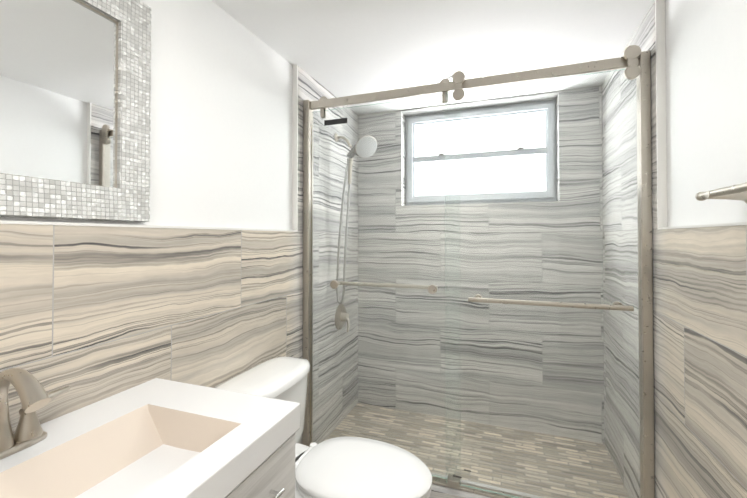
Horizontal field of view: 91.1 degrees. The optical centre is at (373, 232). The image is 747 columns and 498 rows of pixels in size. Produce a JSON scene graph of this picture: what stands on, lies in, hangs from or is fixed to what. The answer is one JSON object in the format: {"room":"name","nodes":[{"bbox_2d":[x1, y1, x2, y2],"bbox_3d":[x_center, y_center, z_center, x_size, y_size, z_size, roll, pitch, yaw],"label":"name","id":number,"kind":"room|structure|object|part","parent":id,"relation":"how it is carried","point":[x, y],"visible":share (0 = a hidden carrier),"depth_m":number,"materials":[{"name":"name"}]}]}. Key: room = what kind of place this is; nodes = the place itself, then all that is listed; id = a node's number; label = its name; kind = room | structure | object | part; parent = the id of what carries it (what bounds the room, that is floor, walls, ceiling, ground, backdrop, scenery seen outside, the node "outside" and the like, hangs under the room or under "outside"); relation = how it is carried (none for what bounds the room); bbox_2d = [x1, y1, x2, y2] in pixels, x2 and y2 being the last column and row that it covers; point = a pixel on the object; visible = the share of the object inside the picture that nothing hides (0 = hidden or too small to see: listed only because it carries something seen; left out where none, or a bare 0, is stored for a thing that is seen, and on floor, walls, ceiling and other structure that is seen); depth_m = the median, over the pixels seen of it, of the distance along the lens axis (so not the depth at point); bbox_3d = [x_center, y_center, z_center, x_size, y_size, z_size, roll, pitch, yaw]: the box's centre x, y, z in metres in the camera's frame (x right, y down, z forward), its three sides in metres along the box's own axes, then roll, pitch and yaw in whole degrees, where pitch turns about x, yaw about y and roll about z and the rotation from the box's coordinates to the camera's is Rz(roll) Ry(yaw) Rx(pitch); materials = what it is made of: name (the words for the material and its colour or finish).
{"room":"bathroom","nodes":[
{"label":"bathroom","id":0,"kind":"room"},
{"bbox_2d":[0,0,292,229],"bbox_3d":[-0.805,0.194,1.218,0.134,2.257,4.040,0,-1,20],"label":"wall","id":1,"kind":"structure","parent":0,"point":[221,116],"depth_m":1.48,"materials":[{"name":"white paint"}]},
{"bbox_2d":[0,0,151,222],"bbox_3d":[-0.873,-0.385,0.791,0.030,0.696,0.844,0,-1,20],"label":"mirror","id":2,"kind":"object","parent":1,"relation":"attached to","point":[75,108],"visible":1,"depth_m":0.99,"materials":[{"name":"tile"}]},
{"bbox_3d":[-0.882,-0.385,0.795,0.009,0.596,0.744,0,-1,20],"label":"glass","id":3,"kind":"part","parent":2,"relation":"part of","materials":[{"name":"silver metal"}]},
{"bbox_2d":[0,65,297,231],"bbox_3d":[-0.896,-0.481,0.732,0.030,0.920,2.746,0,-1,20],"label":"trim","id":4,"kind":"structure","parent":1,"relation":"attached to","point":[295,157],"depth_m":2.01,"materials":[{"name":"tile"}]},
{"bbox_2d":[0,66,357,443],"bbox_3d":[-0.746,0.193,1.144,0.028,2.257,3.640,0,-1,20],"label":"wall tile","id":5,"kind":"structure","parent":1,"relation":"attached to","point":[89,315],"depth_m":1.29,"materials":[{"name":"tile"}]},
{"bbox_2d":[335,304,349,331],"bbox_3d":[-0.188,0.582,2.516,0.087,0.176,0.176,0,-1,20],"label":"shower valve","id":6,"kind":"object","parent":5,"relation":"attached to","point":[340,311],"depth_m":2.49,"materials":[{"name":"silver metal"}]},
{"bbox_3d":[-0.179,0.622,2.485,0.049,0.096,0.074,0,-1,20],"label":"shower valve lever","id":7,"kind":"part","parent":6,"relation":"part of","materials":[{"name":"silver metal"}]},
{"bbox_2d":[334,133,376,303],"bbox_3d":[-0.130,-0.106,2.383,0.292,1.133,0.149,0,-1,20],"label":"shower head","id":8,"kind":"object","parent":5,"relation":"attached to","point":[361,143],"depth_m":2.38},
{"bbox_3d":[-0.107,-0.472,2.404,0.116,0.240,0.052,0,-1,20],"label":"hand handle","id":9,"kind":"part","parent":8,"relation":"part of","materials":[{"name":"silver metal"}]},
{"bbox_2d":[212,0,654,114],"bbox_3d":[0.058,-0.988,0.922,2.070,0.100,4.140,0,-1,20],"label":"ceiling","id":10,"kind":"structure","parent":0,"point":[340,48],"depth_m":1.75,"materials":[{"name":"white paint"}]},
{"bbox_2d":[665,0,746,226],"bbox_3d":[0.922,0.186,0.596,0.134,2.257,4.040,0,-1,20],"label":"wall","id":11,"kind":"structure","parent":0,"point":[706,89],"depth_m":1.16,"materials":[{"name":"white paint"}]},
{"bbox_2d":[602,2,746,497],"bbox_3d":[0.829,0.186,0.576,0.028,2.257,3.640,0,-1,20],"label":"wall tile","id":12,"kind":"structure","parent":11,"relation":"attached to","point":[700,347],"depth_m":1.32,"materials":[{"name":"tile"}]},
{"bbox_2d":[655,0,746,229],"bbox_3d":[0.676,-0.488,0.165,0.030,0.920,2.746,0,-1,20],"label":"trim","id":13,"kind":"structure","parent":11,"relation":"attached to","point":[661,117],"depth_m":1.45,"materials":[{"name":"tile"}]},
{"bbox_2d":[695,182,746,203],"bbox_3d":[0.825,-0.097,0.672,0.100,0.056,0.720,0,-1,20],"label":"rail","id":14,"kind":"object","parent":11,"relation":"attached to","point":[736,192],"visible":1,"depth_m":0.93,"materials":[{"name":"silver metal"}]},
{"bbox_3d":[0.058,1.368,0.892,2.070,0.100,4.140,0,-1,20],"label":"floor","id":15,"kind":"structure","parent":0,"visible":0},
{"bbox_2d":[0,378,299,497],"bbox_3d":[-0.587,0.891,0.692,0.565,0.850,0.854,0,-1,20],"label":"bathroom vanity","id":16,"kind":"object","parent":15,"relation":"on","point":[158,438],"visible":0.98,"depth_m":0.87,"materials":[{"name":"grey wood"}]},
{"bbox_2d":[0,368,69,459],"bbox_3d":[-0.736,0.373,0.752,0.177,0.186,0.291,0,-1,20],"label":"faucet","id":17,"kind":"object","parent":16,"relation":"on","point":[34,396],"visible":1,"depth_m":0.77,"materials":[{"name":"silver metal"}]},
{"bbox_3d":[-0.734,0.369,0.751,0.173,0.178,0.052,0,-1,20],"label":"spout","id":18,"kind":"part","parent":17,"relation":"part of","materials":[{"name":"silver metal"}]},
{"bbox_3d":[-0.767,0.394,0.860,0.040,0.028,0.108,0,-1,20],"label":"lever","id":19,"kind":"part","parent":17,"relation":"part of","materials":[{"name":"silver metal"}]},
{"bbox_2d":[0,404,240,497],"bbox_3d":[-0.564,0.516,0.691,0.313,0.100,0.550,0,-1,20],"label":"basin","id":20,"kind":"object","parent":16,"relation":"in","point":[132,453],"depth_m":0.83,"materials":[{"name":"white ceramic"}]},
{"bbox_3d":[-0.358,0.635,0.613,0.016,0.189,0.818,0,-1,20],"label":"drawer","id":21,"kind":"part","parent":16,"relation":"part of","materials":[{"name":"grey wood"}]},
{"bbox_3d":[-0.238,0.628,0.885,0.026,0.008,0.008,0,-1,20],"label":"handle post","id":22,"kind":"part","parent":16,"relation":"part of","materials":[{"name":"silver metal"}]},
{"bbox_3d":[-0.246,0.627,0.824,0.010,0.010,0.150,0,-1,20],"label":"handle","id":23,"kind":"part","parent":16,"relation":"part of","materials":[{"name":"silver metal"}]},
{"bbox_2d":[213,356,431,497],"bbox_3d":[-0.183,0.954,1.425,0.822,0.742,0.508,0,-1,20],"label":"toilet","id":24,"kind":"object","parent":15,"relation":"on","point":[347,467],"visible":0.46,"depth_m":1.39,"materials":[{"name":"ceramic"}]},
{"bbox_3d":[-0.464,0.783,1.529,0.216,0.297,0.486,0,-1,20],"label":"tank","id":25,"kind":"part","parent":24,"relation":"part of","materials":[{"name":"ceramic"}]},
{"bbox_3d":[-0.136,1.124,1.406,0.698,0.402,0.372,0,-1,20],"label":"bowl","id":26,"kind":"part","parent":24,"relation":"part of","materials":[{"name":"ceramic"}]},
{"bbox_3d":[-0.033,0.885,1.372,0.504,0.028,0.380,0,-1,20],"label":"lid","id":27,"kind":"part","parent":24,"relation":"part of","materials":[{"name":"plastic"}]},
{"bbox_3d":[-0.033,0.911,1.372,0.500,0.021,0.376,0,-1,20],"label":"seat","id":28,"kind":"part","parent":24,"relation":"part of","materials":[{"name":"plastic"}]},
{"bbox_2d":[324,403,629,497],"bbox_3d":[0.530,1.320,2.202,1.646,0.030,0.733,0,-1,20],"label":"shower floor","id":29,"kind":"structure","parent":15,"relation":"on","point":[509,461],"depth_m":2.17,"materials":[{"name":"tile"}]},
{"bbox_2d":[429,473,544,497],"bbox_3d":[0.384,1.285,1.796,1.646,0.090,0.130,0,-1,20],"label":"curb","id":30,"kind":"object","parent":15,"relation":"on","point":[438,491],"depth_m":1.75,"materials":[{"name":"tile"}]},
{"bbox_2d":[302,45,654,497],"bbox_3d":[0.384,0.228,1.810,1.644,2.022,0.161,0,-1,20],"label":"shower door","id":31,"kind":"structure","parent":30,"relation":"on","point":[634,61],"depth_m":1.71,"materials":[{"name":"clear glass"}]},
{"bbox_3d":[0.030,0.266,1.950,0.843,1.912,0.008,0,-1,20],"label":"glass","id":32,"kind":"part","parent":31,"relation":"part of","materials":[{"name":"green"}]},
{"bbox_3d":[0.063,0.288,1.999,0.572,0.021,0.021,0,-1,20],"label":"handle","id":33,"kind":"part","parent":31,"relation":"part of","materials":[{"name":"silver metal"}]},
{"bbox_3d":[0.742,0.262,1.667,0.822,1.912,0.008,0,-1,20],"label":"glass","id":34,"kind":"part","parent":31,"relation":"part of","materials":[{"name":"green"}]},
{"bbox_3d":[0.750,0.311,1.602,0.653,0.021,0.021,0,-1,20],"label":"handle","id":35,"kind":"part","parent":31,"relation":"part of","materials":[{"name":"silver metal"}]},
{"bbox_3d":[0.701,0.213,2.690,1.702,2.257,0.250,0,-1,20],"label":"wall","id":36,"kind":"structure","parent":0,"visible":0},
{"bbox_2d":[358,85,603,442],"bbox_3d":[0.679,0.212,2.627,1.646,2.257,0.142,0,-1,20],"label":"wall tile","id":37,"kind":"structure","parent":36,"relation":"attached to","point":[379,340],"depth_m":2.51,"materials":[{"name":"tile"}]},
{"bbox_2d":[406,99,556,205],"bbox_3d":[0.744,-0.551,2.663,1.056,0.705,0.050,0,-1,20],"label":"window","id":38,"kind":"structure","parent":36,"relation":"in","point":[546,109],"depth_m":2.65,"materials":[{"name":"glass"}]},
{"bbox_3d":[0.752,-0.554,2.677,0.941,0.570,0.006,0,-1,20],"label":"glass","id":39,"kind":"part","parent":38,"relation":"part of","materials":[{"name":"white glass"}]}
]}

